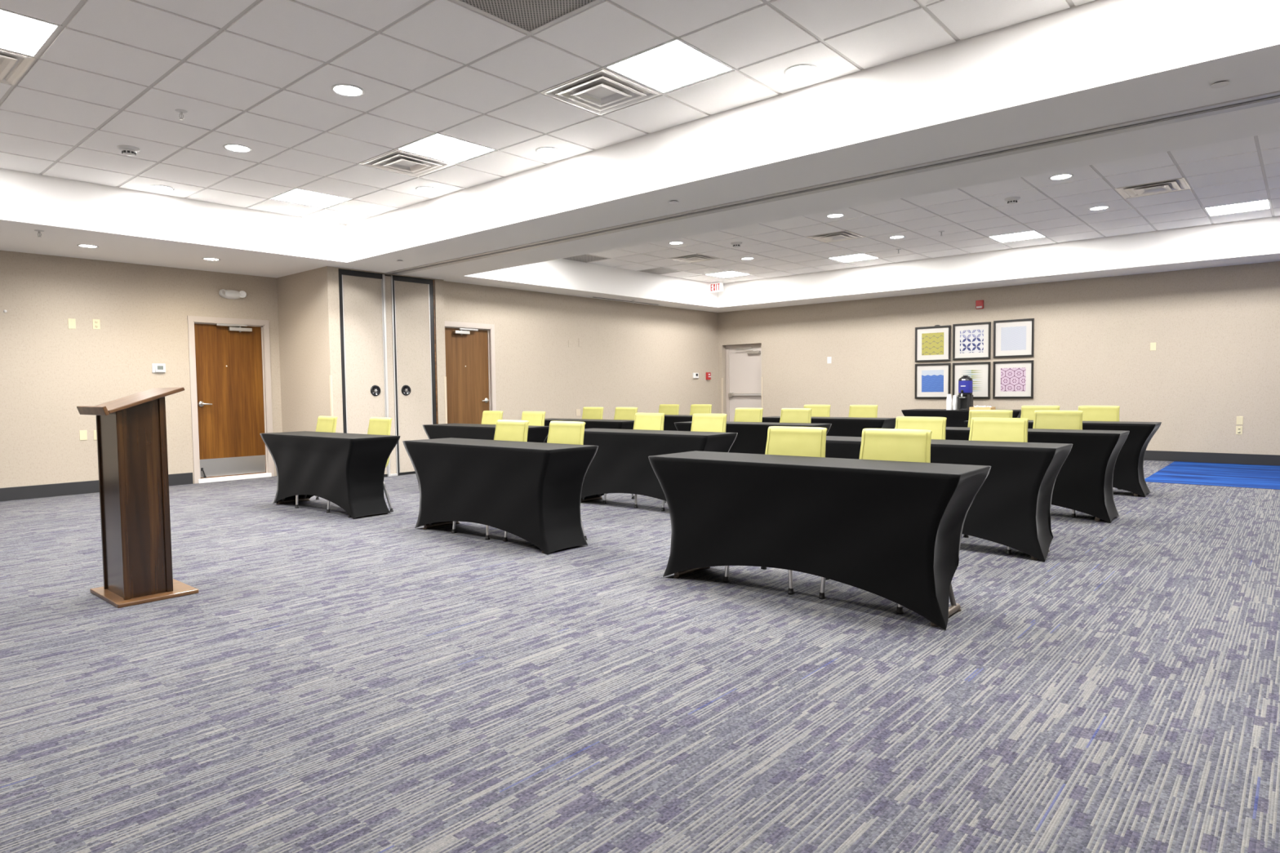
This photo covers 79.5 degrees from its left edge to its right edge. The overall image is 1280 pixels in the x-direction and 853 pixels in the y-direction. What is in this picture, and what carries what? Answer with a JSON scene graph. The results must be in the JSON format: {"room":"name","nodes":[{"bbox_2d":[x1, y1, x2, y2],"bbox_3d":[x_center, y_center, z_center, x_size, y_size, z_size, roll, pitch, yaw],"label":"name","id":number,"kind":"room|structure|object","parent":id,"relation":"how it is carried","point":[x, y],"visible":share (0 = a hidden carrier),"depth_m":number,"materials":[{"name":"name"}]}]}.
{"room":"conference room","nodes":[
{"label":"conference room","id":0,"kind":"room"},
{"bbox_2d":[0,250,282,488],"bbox_3d":[-7.385,-0.859,8.041,0.150,3.400,7.100,2,4,41],"label":"wall","id":1,"kind":"structure","parent":0,"point":[49,369],"depth_m":9.00,"materials":[{"name":"paint"}]},
{"bbox_2d":[0,472,193,501],"bbox_3d":[-7.654,0.791,7.670,0.022,0.145,5.840,2,4,41],"label":"baseboard","id":2,"kind":"structure","parent":1,"relation":"attached to","point":[15,493],"depth_m":8.81,"materials":[{"name":"grey"}]},
{"bbox_2d":[151,363,165,373],"bbox_3d":[-5.964,-0.723,9.541,0.031,0.112,0.148,2,4,41],"label":"thermostat","id":3,"kind":"object","parent":1,"relation":"attached to","point":[156,368],"visible":1,"depth_m":9.53,"materials":[{"name":"grey plastic"}]},
{"bbox_2d":[187,315,274,484],"bbox_3d":[-5.437,-0.361,10.237,0.140,2.146,1.010,2,4,41],"label":"door","id":4,"kind":"structure","parent":1,"relation":"in","point":[230,371],"depth_m":10.22,"materials":[{"name":"brown wood"}]},
{"bbox_2d":[218,288,246,298],"bbox_3d":[-5.371,-1.746,10.138,0.100,0.124,0.337,2,4,41],"label":"emergency light","id":5,"kind":"object","parent":1,"relation":"attached to","point":[228,294],"visible":1,"depth_m":10.12,"materials":[{"name":"grey plastic"}]},
{"bbox_2d":[276,266,445,476],"bbox_3d":[-3.946,-0.790,10.911,1.578,2.900,1.730,2,4,41],"label":"wall","id":6,"kind":"structure","parent":0,"point":[388,324],"depth_m":10.31,"materials":[{"name":"beige paint"}]},
{"bbox_2d":[328,375,333,416],"bbox_3d":[-3.918,-0.043,9.793,0.028,1.215,0.027,2,4,41],"label":"guard","id":7,"kind":"object","parent":6,"relation":"attached to","point":[330,376],"visible":0.44,"depth_m":9.77,"materials":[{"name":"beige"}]},
{"bbox_2d":[444,376,447,423],"bbox_3d":[-2.799,-0.114,11.081,0.034,1.205,0.036,2,4,41],"label":"guard","id":8,"kind":"object","parent":6,"relation":"attached to","point":[445,377],"visible":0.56,"depth_m":11.06,"materials":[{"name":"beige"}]},
{"bbox_2d":[443,280,718,420],"bbox_3d":[-0.529,-1.226,13.896,0.150,3.400,7.290,2,4,41],"label":"wall","id":9,"kind":"structure","parent":0,"point":[643,357],"depth_m":13.37,"materials":[{"name":"paint"}]},
{"bbox_2d":[444,320,496,424],"bbox_3d":[-2.584,-0.465,11.506,0.136,2.160,0.985,2,4,41],"label":"door","id":10,"kind":"structure","parent":9,"relation":"in","point":[469,347],"depth_m":11.53,"materials":[{"name":"brown wood"}]},
{"bbox_2d":[0,460,1279,852],"bbox_3d":[0.819,0.851,6.916,14.200,0.123,16.220,2,4,41],"label":"floor","id":11,"kind":"structure","parent":0,"point":[333,682],"depth_m":2.90,"materials":[{"name":"carpet"}]},
{"bbox_2d":[76,386,198,608],"bbox_3d":[-2.869,0.369,4.391,0.523,1.178,0.422,2,4,41],"label":"lectern","id":12,"kind":"object","parent":11,"relation":"on","point":[131,429],"visible":1,"depth_m":4.28,"materials":[{"name":"brown wood"}]},
{"bbox_2d":[275,416,337,508],"bbox_3d":[-3.432,0.348,7.947,0.468,0.896,0.486,2,4,42],"label":"chair","id":13,"kind":"object","parent":11,"relation":"on","point":[325,424],"visible":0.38,"depth_m":8.04,"materials":[{"name":"yellow fabric"}]},
{"bbox_2d":[275,494,387,518],"bbox_3d":[-3.063,0.450,7.543,1.750,0.722,0.436,2,4,40],"label":"folding table","id":14,"kind":"object","parent":11,"relation":"on","point":[304,499],"visible":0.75,"depth_m":7.99,"materials":[{"name":"grey"}]},
{"bbox_2d":[259,431,400,519],"bbox_3d":[-3.063,0.443,7.543,1.810,0.730,0.480,2,4,40],"label":"table cover","id":15,"kind":"object","parent":14,"relation":"on","point":[346,470],"visible":1,"depth_m":7.17,"materials":[{"name":"black fabric"}]},
{"bbox_2d":[326,417,393,517],"bbox_3d":[-2.664,0.368,7.326,0.468,0.896,0.486,2,4,42],"label":"chair","id":16,"kind":"object","parent":11,"relation":"on","point":[377,425],"visible":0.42,"depth_m":7.38,"materials":[{"name":"yellow fabric"}]},
{"bbox_2d":[422,521,544,553],"bbox_3d":[-1.130,0.500,5.982,1.750,0.722,0.436,2,4,41],"label":"folding table","id":17,"kind":"object","parent":11,"relation":"on","point":[426,526],"visible":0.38,"depth_m":6.45,"materials":[{"name":"grey metal"}]},
{"bbox_2d":[402,437,598,554],"bbox_3d":[-1.130,0.493,5.982,1.810,0.730,0.480,2,4,41],"label":"table cover","id":18,"kind":"object","parent":17,"relation":"on","point":[530,491],"visible":1,"depth_m":5.60,"materials":[{"name":"black fabric"}]},
{"bbox_2d":[451,419,528,539],"bbox_3d":[-1.193,0.404,6.192,0.468,0.896,0.486,2,4,40],"label":"chair","id":19,"kind":"object","parent":11,"relation":"on","point":[505,429],"visible":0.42,"depth_m":6.29,"materials":[{"name":"yellow fabric"}]},
{"bbox_2d":[480,410,503,424],"bbox_3d":[-1.963,0.263,9.351,0.468,0.896,0.486,2,4,43],"label":"chair","id":20,"kind":"object","parent":11,"relation":"on","point":[489,417],"visible":0.28,"depth_m":9.47,"materials":[{"name":"yellow"}]},
{"bbox_2d":[521,411,546,426],"bbox_3d":[-1.385,0.280,8.848,0.468,0.896,0.486,2,4,41],"label":"chair","id":21,"kind":"object","parent":11,"relation":"on","point":[535,418],"visible":0.29,"depth_m":8.95,"materials":[{"name":"yellow"}]},
{"bbox_2d":[502,421,586,549],"bbox_3d":[-0.712,0.416,5.814,0.468,0.896,0.486,2,4,43],"label":"chair","id":22,"kind":"object","parent":11,"relation":"on","point":[559,432],"visible":0.3,"depth_m":5.91,"materials":[{"name":"yellow fabric"}]},
{"bbox_2d":[580,493,602,502],"bbox_3d":[0.045,0.419,7.368,1.750,0.722,0.436,2,4,41],"label":"folding table","id":23,"kind":"object","parent":11,"relation":"on","point":[599,496],"visible":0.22,"depth_m":7.87,"materials":[{"name":"grey metal"}]},
{"bbox_2d":[581,428,737,501],"bbox_3d":[0.045,0.412,7.367,1.810,0.730,0.480,2,4,41],"label":"table cover","id":24,"kind":"object","parent":23,"relation":"on","point":[620,464],"visible":0.52,"depth_m":7.20,"materials":[{"name":"black fabric"}]},
{"bbox_2d":[582,407,604,419],"bbox_3d":[-0.807,0.180,10.781,0.468,0.896,0.486,2,4,41],"label":"chair","id":25,"kind":"object","parent":11,"relation":"on","point":[592,413],"visible":0.27,"depth_m":10.89,"materials":[{"name":"yellow"}]},
{"bbox_2d":[613,407,637,420],"bbox_3d":[-0.325,0.192,10.402,0.468,0.896,0.486,2,4,40],"label":"chair","id":26,"kind":"object","parent":11,"relation":"on","point":[620,413],"visible":0.2,"depth_m":10.53,"materials":[{"name":"yellow"}]},
{"bbox_2d":[602,413,666,507],"bbox_3d":[-0.049,0.318,7.686,0.468,0.896,0.486,2,4,43],"label":"chair","id":27,"kind":"object","parent":11,"relation":"on","point":[645,421],"visible":0.34,"depth_m":7.79,"materials":[{"name":"yellow fabric"}]},
{"bbox_2d":[658,404,679,414],"bbox_3d":[0.323,0.105,12.049,0.468,0.896,0.486,2,4,41],"label":"chair","id":28,"kind":"object","parent":11,"relation":"on","point":[668,409],"visible":0.3,"depth_m":12.16,"materials":[{"name":"yellow"}]},
{"bbox_2d":[661,413,727,511],"bbox_3d":[0.520,0.334,7.192,0.468,0.896,0.486,2,4,41],"label":"chair","id":29,"kind":"object","parent":11,"relation":"on","point":[700,422],"visible":0.32,"depth_m":7.30,"materials":[{"name":"yellow fabric"}]},
{"bbox_2d":[689,404,711,415],"bbox_3d":[0.799,0.116,11.688,0.468,0.896,0.486,2,4,41],"label":"chair","id":30,"kind":"object","parent":11,"relation":"on","point":[695,408],"visible":0.27,"depth_m":11.81,"materials":[{"name":"yellow"}]},
{"bbox_2d":[733,408,763,422],"bbox_3d":[1.172,0.232,9.166,0.468,0.896,0.486,2,4,42],"label":"chair","id":31,"kind":"object","parent":11,"relation":"on","point":[741,415],"visible":0.35,"depth_m":9.28,"materials":[{"name":"yellow"}]},
{"bbox_2d":[723,426,829,595],"bbox_3d":[0.808,0.458,4.519,0.468,0.896,0.486,2,4,41],"label":"chair","id":32,"kind":"object","parent":11,"relation":"on","point":[811,442],"visible":0.31,"depth_m":4.62,"materials":[{"name":"yellow fabric"}]},
{"bbox_2d":[779,408,812,422],"bbox_3d":[1.655,0.247,8.720,0.468,0.896,0.486,2,4,42],"label":"chair","id":33,"kind":"object","parent":11,"relation":"on","point":[787,415],"visible":0.3,"depth_m":8.84,"materials":[{"name":"yellow"}]},
{"bbox_2d":[673,566,960,626],"bbox_3d":[0.899,0.558,4.228,1.750,0.722,0.436,2,4,40],"label":"folding table","id":34,"kind":"object","parent":11,"relation":"on","point":[954,607],"visible":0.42,"depth_m":3.84,"materials":[{"name":"grey metal"}]},
{"bbox_2d":[648,450,991,630],"bbox_3d":[0.899,0.551,4.228,1.810,0.730,0.480,2,4,40],"label":"table cover","id":35,"kind":"object","parent":34,"relation":"on","point":[892,531],"visible":1,"depth_m":3.93,"materials":[{"name":"black fabric"}]},
{"bbox_2d":[804,404,831,417],"bbox_3d":[2.313,0.154,10.491,0.468,0.896,0.486,1,4,39],"label":"chair","id":36,"kind":"object","parent":11,"relation":"on","point":[818,411],"visible":0.19,"depth_m":10.59,"materials":[{"name":"yellow"}]},
{"bbox_2d":[848,404,878,417],"bbox_3d":[2.807,0.170,10.022,0.468,0.896,0.486,2,4,43],"label":"chair","id":37,"kind":"object","parent":11,"relation":"on","point":[855,411],"visible":0.29,"depth_m":10.14,"materials":[{"name":"yellow"}]},
{"bbox_2d":[817,428,932,613],"bbox_3d":[1.280,0.470,4.135,0.468,0.896,0.486,2,4,42],"label":"chair","id":38,"kind":"object","parent":11,"relation":"on","point":[877,444],"visible":0.28,"depth_m":4.24,"materials":[{"name":"yellow fabric"}]},
{"bbox_2d":[895,416,946,439],"bbox_3d":[2.027,0.381,5.816,0.468,0.896,0.486,2,4,43],"label":"chair","id":39,"kind":"object","parent":11,"relation":"on","point":[937,425],"visible":0.26,"depth_m":5.91,"materials":[{"name":"yellow"}]},
{"bbox_2d":[967,409,1013,427],"bbox_3d":[3.230,0.297,7.245,0.468,0.896,0.486,2,4,40],"label":"chair","id":40,"kind":"object","parent":11,"relation":"on","point":[972,413],"visible":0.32,"depth_m":7.38,"materials":[{"name":"yellow"}]},
{"bbox_2d":[963,417,1028,555],"bbox_3d":[2.458,0.393,5.440,0.468,0.896,0.486,2,4,43],"label":"chair","id":41,"kind":"object","parent":11,"relation":"on","point":[982,428],"visible":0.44,"depth_m":5.56,"materials":[{"name":"yellow fabric"}]},
{"bbox_2d":[1020,405,1059,420],"bbox_3d":[4.406,0.219,8.579,0.468,0.896,0.486,2,4,40],"label":"chair","id":42,"kind":"object","parent":11,"relation":"on","point":[1027,411],"visible":0.18,"depth_m":8.76,"materials":[{"name":"yellow"}]},
{"bbox_2d":[1032,410,1083,517],"bbox_3d":[3.664,0.311,6.841,0.468,0.896,0.486,2,4,39],"label":"chair","id":43,"kind":"object","parent":11,"relation":"on","point":[1046,420],"visible":0.25,"depth_m":6.97,"materials":[{"name":"yellow fabric"}]},
{"bbox_2d":[1094,516,1100,521],"bbox_3d":[3.300,0.399,6.926,1.750,0.722,0.436,2,4,40],"label":"folding table","id":44,"kind":"object","parent":11,"relation":"on","point":[1096,519],"visible":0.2,"depth_m":6.34,"materials":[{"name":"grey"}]},
{"bbox_2d":[945,426,1129,523],"bbox_3d":[3.300,0.392,6.925,1.810,0.730,0.480,2,4,40],"label":"table cover","id":45,"kind":"object","parent":44,"relation":"on","point":[1083,483],"visible":0.32,"depth_m":6.38,"materials":[{"name":"black fabric"}]},
{"bbox_2d":[1078,405,1121,489],"bbox_3d":[4.845,0.230,8.224,0.468,0.896,0.486,2,4,42],"label":"chair","id":46,"kind":"object","parent":11,"relation":"on","point":[1091,413],"visible":0.23,"depth_m":8.34,"materials":[{"name":"yellow"}]},
{"bbox_3d":[-1.835,0.360,9.106,1.750,0.722,0.436,2,4,40],"label":"folding table","id":47,"kind":"object","parent":11,"relation":"on","visible":0},
{"bbox_2d":[422,423,549,442],"bbox_3d":[-1.835,0.353,9.106,1.810,0.730,0.480,2,4,40],"label":"table cover","id":48,"kind":"object","parent":47,"relation":"on","point":[472,431],"visible":0.18,"depth_m":8.93,"materials":[{"name":"black fabric"}]},
{"bbox_3d":[2.065,0.478,5.584,1.750,0.722,0.436,2,4,41],"label":"folding table","id":49,"kind":"object","parent":11,"relation":"on","visible":0},
{"bbox_2d":[825,435,1072,561],"bbox_3d":[2.065,0.471,5.583,1.810,0.730,0.480,2,4,41],"label":"table cover","id":50,"kind":"object","parent":49,"relation":"on","point":[1011,508],"visible":0.44,"depth_m":5.06,"materials":[{"name":"black fabric"}]},
{"bbox_3d":[-0.752,0.282,10.442,1.750,0.722,0.436,2,4,41],"label":"folding table","id":51,"kind":"object","parent":11,"relation":"on","visible":0},
{"bbox_2d":[544,417,634,443],"bbox_3d":[-0.752,0.275,10.441,1.810,0.730,0.480,2,4,41],"label":"table cover","id":52,"kind":"object","parent":51,"relation":"on","point":[589,424],"visible":0.11,"depth_m":9.96,"materials":[{"name":"black fabric"}]},
{"bbox_3d":[1.264,0.331,8.874,1.750,0.722,0.436,2,4,39],"label":"folding table","id":53,"kind":"object","parent":11,"relation":"on","visible":0},
{"bbox_2d":[674,421,831,454],"bbox_3d":[1.264,0.325,8.874,1.810,0.730,0.480,2,4,39],"label":"table cover","id":54,"kind":"object","parent":53,"relation":"on","point":[752,437],"visible":0.27,"depth_m":8.63,"materials":[{"name":"black fabric"}]},
{"bbox_3d":[0.448,0.201,11.834,1.750,0.722,0.436,2,4,41],"label":"folding table","id":55,"kind":"object","parent":11,"relation":"on","visible":0},
{"bbox_2d":[663,414,692,431],"bbox_3d":[0.448,0.194,11.834,1.810,0.730,0.480,2,4,41],"label":"table cover","id":56,"kind":"object","parent":55,"relation":"on","point":[669,420],"visible":0.09,"depth_m":11.50,"materials":[{"name":"black fabric"}]},
{"bbox_3d":[2.450,0.255,10.160,1.750,0.722,0.436,2,4,41],"label":"folding table","id":57,"kind":"object","parent":11,"relation":"on","visible":0},
{"bbox_2d":[762,416,896,436],"bbox_3d":[2.450,0.248,10.159,1.810,0.730,0.480,2,4,41],"label":"table cover","id":58,"kind":"object","parent":57,"relation":"on","point":[840,426],"visible":0.2,"depth_m":9.71,"materials":[{"name":"black fabric"}]},
{"bbox_3d":[4.503,0.318,8.299,1.750,0.722,0.436,2,4,40],"label":"folding table","id":59,"kind":"object","parent":11,"relation":"on","visible":0},
{"bbox_2d":[964,420,1161,497],"bbox_3d":[4.503,0.311,8.298,1.810,0.730,0.480,2,4,40],"label":"table cover","id":60,"kind":"object","parent":59,"relation":"on","point":[1128,473],"visible":0.24,"depth_m":7.73,"materials":[{"name":"black fabric"}]},
{"bbox_3d":[5.354,0.097,12.705,1.800,0.722,0.616,2,4,41],"label":"folding table","id":61,"kind":"object","parent":11,"relation":"on","visible":0},
{"bbox_2d":[901,408,1021,426],"bbox_3d":[5.354,0.090,12.705,1.860,0.730,0.660,2,4,41],"label":"table cover","id":62,"kind":"object","parent":61,"relation":"on","point":[955,418],"visible":0.12,"depth_m":12.56,"materials":[{"name":"black fabric"}]},
{"bbox_2d":[957,375,973,409],"bbox_3d":[5.308,-0.552,12.567,0.220,0.566,0.272,2,4,41],"label":"urn","id":63,"kind":"object","parent":62,"relation":"on","point":[965,397],"visible":0.95,"depth_m":12.52,"materials":[{"name":"black"}]},
{"bbox_2d":[0,0,1279,312],"bbox_3d":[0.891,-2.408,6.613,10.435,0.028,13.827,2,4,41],"label":"ceiling","id":64,"kind":"structure","parent":0,"point":[259,75],"depth_m":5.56,"materials":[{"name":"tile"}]},
{"bbox_2d":[0,48,35,84],"bbox_3d":[-4.111,-2.354,4.657,0.604,0.264,0.604,2,4,41],"label":"ceiling vent","id":65,"kind":"object","parent":64,"relation":"in","point":[6,63],"visible":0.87,"depth_m":4.79,"materials":[{"name":"silver metal"}]},
{"bbox_2d":[0,8,62,57],"bbox_3d":[-3.649,-2.229,4.262,0.606,0.006,0.606,2,4,41],"label":"recessed light","id":66,"kind":"object","parent":64,"relation":"in","point":[20,33],"visible":1,"depth_m":4.37,"materials":[{"name":"grey plastic"}]},
{"bbox_2d":[116,144,140,155],"bbox_3d":[-4.256,-2.290,6.405,0.164,0.058,0.164,2,4,41],"label":"smoke detector","id":67,"kind":"object","parent":64,"relation":"attached to","point":[128,150],"visible":1,"depth_m":6.37,"materials":[{"name":"grey plastic"}]},
{"bbox_2d":[148,184,174,191],"bbox_3d":[-4.749,-2.369,7.639,0.220,0.006,0.220,2,4,41],"label":"recessed light","id":68,"kind":"object","parent":64,"relation":"in","point":[163,188],"visible":1,"depth_m":7.64,"materials":[{"name":"grey plastic"}]},
{"bbox_2d":[222,143,252,152],"bbox_3d":[-3.369,-2.329,6.440,0.220,0.006,0.220,2,4,41],"label":"recessed light","id":69,"kind":"object","parent":64,"relation":"in","point":[232,147],"visible":1,"depth_m":6.43,"materials":[{"name":"grey plastic"}]},
{"bbox_2d":[269,187,352,208],"bbox_3d":[-3.489,-2.417,8.158,0.606,0.006,0.606,2,4,41],"label":"recessed light","id":70,"kind":"object","parent":64,"relation":"in","point":[295,195],"visible":1,"depth_m":8.15,"materials":[{"name":"grey plastic"}]},
{"bbox_2d":[330,83,364,96],"bbox_3d":[-1.989,-2.289,5.240,0.220,0.006,0.220,2,4,41],"label":"recessed light","id":71,"kind":"object","parent":64,"relation":"in","point":[343,89],"visible":1,"depth_m":5.23,"materials":[{"name":"grey plastic"}]},
{"bbox_2d":[358,148,454,177],"bbox_3d":[-2.111,-2.489,6.953,0.604,0.264,0.604,2,4,41],"label":"ceiling vent","id":72,"kind":"object","parent":64,"relation":"in","point":[420,169],"visible":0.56,"depth_m":6.98,"materials":[{"name":"silver metal"}]},
{"bbox_2d":[415,186,437,191],"bbox_3d":[-2.169,-2.410,7.817,0.220,0.006,0.220,2,4,41],"label":"recessed light","id":73,"kind":"object","parent":64,"relation":"in","point":[422,188],"visible":1,"depth_m":7.80,"materials":[{"name":"grey plastic"}]},
{"bbox_2d":[395,132,497,164],"bbox_3d":[-1.649,-2.365,6.558,0.606,0.006,0.606,2,4,41],"label":"recessed light","id":74,"kind":"object","parent":64,"relation":"in","point":[437,145],"visible":1,"depth_m":6.54,"materials":[{"name":"grey plastic"}]},
{"bbox_2d":[451,0,603,35],"bbox_3d":[-0.609,-2.256,4.040,0.604,0.010,0.604,2,4,41],"label":"ceiling vent","id":75,"kind":"object","parent":64,"relation":"in","point":[529,17],"visible":1,"depth_m":4.18,"materials":[{"name":"silver metal"}]},
{"bbox_2d":[535,146,560,155],"bbox_3d":[-0.789,-2.370,6.618,0.220,0.006,0.220,2,4,41],"label":"recessed light","id":76,"kind":"object","parent":64,"relation":"in","point":[542,150],"visible":1,"depth_m":6.61,"materials":[{"name":"grey plastic"}]},
{"bbox_2d":[562,253,611,262],"bbox_3d":[-0.871,-2.634,12.052,0.604,0.010,0.604,2,4,41],"label":"ceiling vent","id":77,"kind":"object","parent":64,"relation":"in","point":[586,258],"visible":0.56,"depth_m":12.05,"materials":[{"name":"silver metal"}]},
{"bbox_2d":[539,66,662,115],"bbox_3d":[-0.271,-2.436,5.353,0.604,0.264,0.604,2,4,41],"label":"ceiling vent","id":78,"kind":"object","parent":64,"relation":"in","point":[583,100],"visible":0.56,"depth_m":5.38,"materials":[{"name":"silver metal"}]},
{"bbox_2d":[637,266,681,274],"bbox_3d":[0.329,-2.715,13.430,0.604,0.010,0.604,2,4,41],"label":"ceiling vent","id":79,"kind":"object","parent":64,"relation":"in","point":[660,270],"visible":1,"depth_m":13.40,"materials":[{"name":"silver metal"}]},
{"bbox_2d":[603,36,735,93],"bbox_3d":[0.191,-2.312,4.959,0.606,0.006,0.606,2,4,41],"label":"recessed light","id":80,"kind":"object","parent":64,"relation":"in","point":[674,64],"visible":1,"depth_m":4.94,"materials":[{"name":"grey plastic"}]},
{"bbox_2d":[666,253,719,262],"bbox_3d":[0.848,-2.775,12.166,0.604,0.264,0.604,2,4,41],"label":"ceiling vent","id":81,"kind":"object","parent":64,"relation":"in","point":[686,260],"visible":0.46,"depth_m":12.20,"materials":[{"name":"silver metal"}]},
{"bbox_2d":[709,281,723,293],"bbox_3d":[1.473,-2.703,14.899,0.320,0.204,0.060,2,4,41],"label":"exit sign","id":82,"kind":"object","parent":64,"relation":"hanging from","point":[716,286],"visible":1,"depth_m":14.86,"materials":[{"name":"grey plastic"}]},
{"bbox_2d":[704,271,749,278],"bbox_3d":[1.589,-2.758,13.948,0.606,0.006,0.606,2,4,41],"label":"recessed light","id":83,"kind":"object","parent":64,"relation":"in","point":[730,273],"visible":1,"depth_m":13.96,"materials":[{"name":"grey plastic"}]},
{"bbox_2d":[783,63,817,78],"bbox_3d":[1.051,-2.317,5.019,0.220,0.006,0.220,2,4,41],"label":"recessed light","id":84,"kind":"object","parent":64,"relation":"in","point":[801,70],"visible":1,"depth_m":5.01,"materials":[{"name":"grey plastic"}]},
{"bbox_2d":[384,90,1279,275],"bbox_3d":[1.316,-1.967,6.305,12.370,0.098,0.200,2,4,41],"label":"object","id":85,"kind":"structure","parent":64,"relation":"attached to","point":[1273,97],"depth_m":5.64,"materials":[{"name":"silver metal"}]},
{"bbox_2d":[806,230,866,242],"bbox_3d":[2.688,-2.722,10.566,0.604,0.264,0.604,2,4,41],"label":"ceiling vent","id":86,"kind":"object","parent":64,"relation":"in","point":[826,239],"visible":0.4,"depth_m":10.59,"materials":[{"name":"silver metal"}]},
{"bbox_2d":[827,253,878,262],"bbox_3d":[3.429,-2.705,12.349,0.606,0.006,0.606,2,4,41],"label":"recessed light","id":87,"kind":"object","parent":64,"relation":"in","point":[863,256],"visible":1,"depth_m":12.36,"materials":[{"name":"grey plastic"}]},
{"bbox_2d":[987,230,1046,242],"bbox_3d":[5.269,-2.652,10.750,0.606,0.006,0.606,2,4,41],"label":"recessed light","id":88,"kind":"object","parent":64,"relation":"in","point":[1029,234],"visible":1,"depth_m":10.74,"materials":[{"name":"grey plastic"}]},
{"bbox_2d":[1048,173,1073,180],"bbox_3d":[4.189,-2.483,7.654,0.220,0.006,0.220,2,4,41],"label":"recessed light","id":89,"kind":"object","parent":64,"relation":"in","point":[1060,176],"visible":1,"depth_m":7.65,"materials":[{"name":"grey plastic"}]},
{"bbox_2d":[1114,177,1191,198],"bbox_3d":[5.447,-2.643,8.167,0.604,0.264,0.604,2,4,41],"label":"ceiling vent","id":90,"kind":"object","parent":64,"relation":"in","point":[1133,193],"visible":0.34,"depth_m":8.19,"materials":[{"name":"silver metal"}]},
{"bbox_2d":[1203,199,1271,216],"bbox_3d":[7.109,-2.599,9.150,0.606,0.006,0.606,2,4,41],"label":"recessed light","id":91,"kind":"object","parent":64,"relation":"in","point":[1262,204],"visible":1,"depth_m":9.15,"materials":[{"name":"grey plastic"}]},
{"bbox_2d":[717,261,1279,454],"bbox_3d":[6.440,-1.243,12.398,12.800,3.400,0.400,2,4,41],"label":"wall","id":92,"kind":"structure","parent":0,"point":[1215,331],"depth_m":11.72,"materials":[{"name":"paint"}]},
{"bbox_2d":[725,343,761,422],"bbox_3d":[2.164,-0.680,16.008,0.955,2.040,0.118,2,4,41],"label":"door","id":93,"kind":"structure","parent":92,"relation":"in","point":[743,362],"depth_m":16.06,"materials":[{"name":"beige"}]},
{"bbox_2d":[915,324,951,362],"bbox_3d":[5.060,-1.428,13.301,0.607,0.607,0.030,2,4,41],"label":"framed picture","id":94,"kind":"object","parent":92,"relation":"attached to","point":[932,344],"visible":1,"depth_m":13.30,"materials":[{"name":"black"}]},
{"bbox_2d":[921,332,943,355],"bbox_3d":[5.063,-1.428,13.305,0.380,0.380,0.004,2,4,41],"label":"print","id":95,"kind":"object","parent":94,"relation":"attached to","point":[932,343],"depth_m":13.30,"materials":[{"name":"yellow paper"}]},
{"bbox_2d":[915,363,951,398],"bbox_3d":[5.068,-0.788,13.332,0.607,0.607,0.030,2,4,41],"label":"framed picture","id":96,"kind":"object","parent":92,"relation":"attached to","point":[932,380],"visible":0.98,"depth_m":13.33,"materials":[{"name":"black"}]},
{"bbox_2d":[921,369,943,391],"bbox_3d":[5.071,-0.788,13.335,0.380,0.380,0.003,2,4,41],"label":"print","id":97,"kind":"object","parent":96,"relation":"attached to","point":[932,380],"depth_m":13.33,"materials":[{"name":"blue paper"}]},
{"bbox_2d":[952,361,990,398],"bbox_3d":[5.556,-0.772,12.907,0.607,0.607,0.030,2,4,41],"label":"framed picture","id":98,"kind":"object","parent":92,"relation":"attached to","point":[980,372],"visible":0.71,"depth_m":12.86,"materials":[{"name":"black"}]},
{"bbox_2d":[960,368,982,391],"bbox_3d":[5.559,-0.773,12.911,0.380,0.380,0.003,2,4,41],"label":"print","id":99,"kind":"object","parent":98,"relation":"attached to","point":[976,375],"depth_m":12.86,"materials":[{"name":"grey paper"}]},
{"bbox_2d":[952,321,991,359],"bbox_3d":[5.548,-1.427,12.876,0.607,0.607,0.030,2,4,41],"label":"framed picture","id":100,"kind":"object","parent":92,"relation":"attached to","point":[970,340],"visible":1,"depth_m":12.87,"materials":[{"name":"black"}]},
{"bbox_2d":[960,328,983,353],"bbox_3d":[5.551,-1.427,12.880,0.380,0.380,0.004,2,4,41],"label":"print","id":101,"kind":"object","parent":100,"relation":"attached to","point":[971,340],"depth_m":12.88,"materials":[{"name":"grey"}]},
{"bbox_2d":[992,360,1033,398],"bbox_3d":[6.049,-0.760,12.478,0.607,0.607,0.030,2,4,41],"label":"framed picture","id":102,"kind":"object","parent":92,"relation":"attached to","point":[1011,379],"visible":1,"depth_m":12.48,"materials":[{"name":"black"}]},
{"bbox_2d":[1000,367,1026,391],"bbox_3d":[6.053,-0.761,12.482,0.380,0.380,0.003,2,4,41],"label":"print","id":103,"kind":"object","parent":102,"relation":"attached to","point":[1012,379],"depth_m":12.48,"materials":[{"name":"pink"}]},
{"bbox_2d":[993,318,1034,358],"bbox_3d":[6.041,-1.425,12.446,0.607,0.607,0.030,2,4,41],"label":"framed picture","id":104,"kind":"object","parent":92,"relation":"attached to","point":[1015,338],"visible":1,"depth_m":12.44,"materials":[{"name":"black"}]},
{"bbox_2d":[1000,325,1026,351],"bbox_3d":[6.044,-1.425,12.450,0.380,0.380,0.003,2,4,41],"label":"print","id":105,"kind":"object","parent":104,"relation":"attached to","point":[1013,338],"depth_m":12.45,"materials":[{"name":"grey"}]},
{"bbox_2d":[1143,450,1279,466],"bbox_3d":[6.781,0.404,11.930,11.400,0.145,0.022,2,4,41],"label":"baseboard","id":106,"kind":"structure","parent":92,"relation":"attached to","point":[1162,455],"depth_m":10.81,"materials":[{"name":"grey"}]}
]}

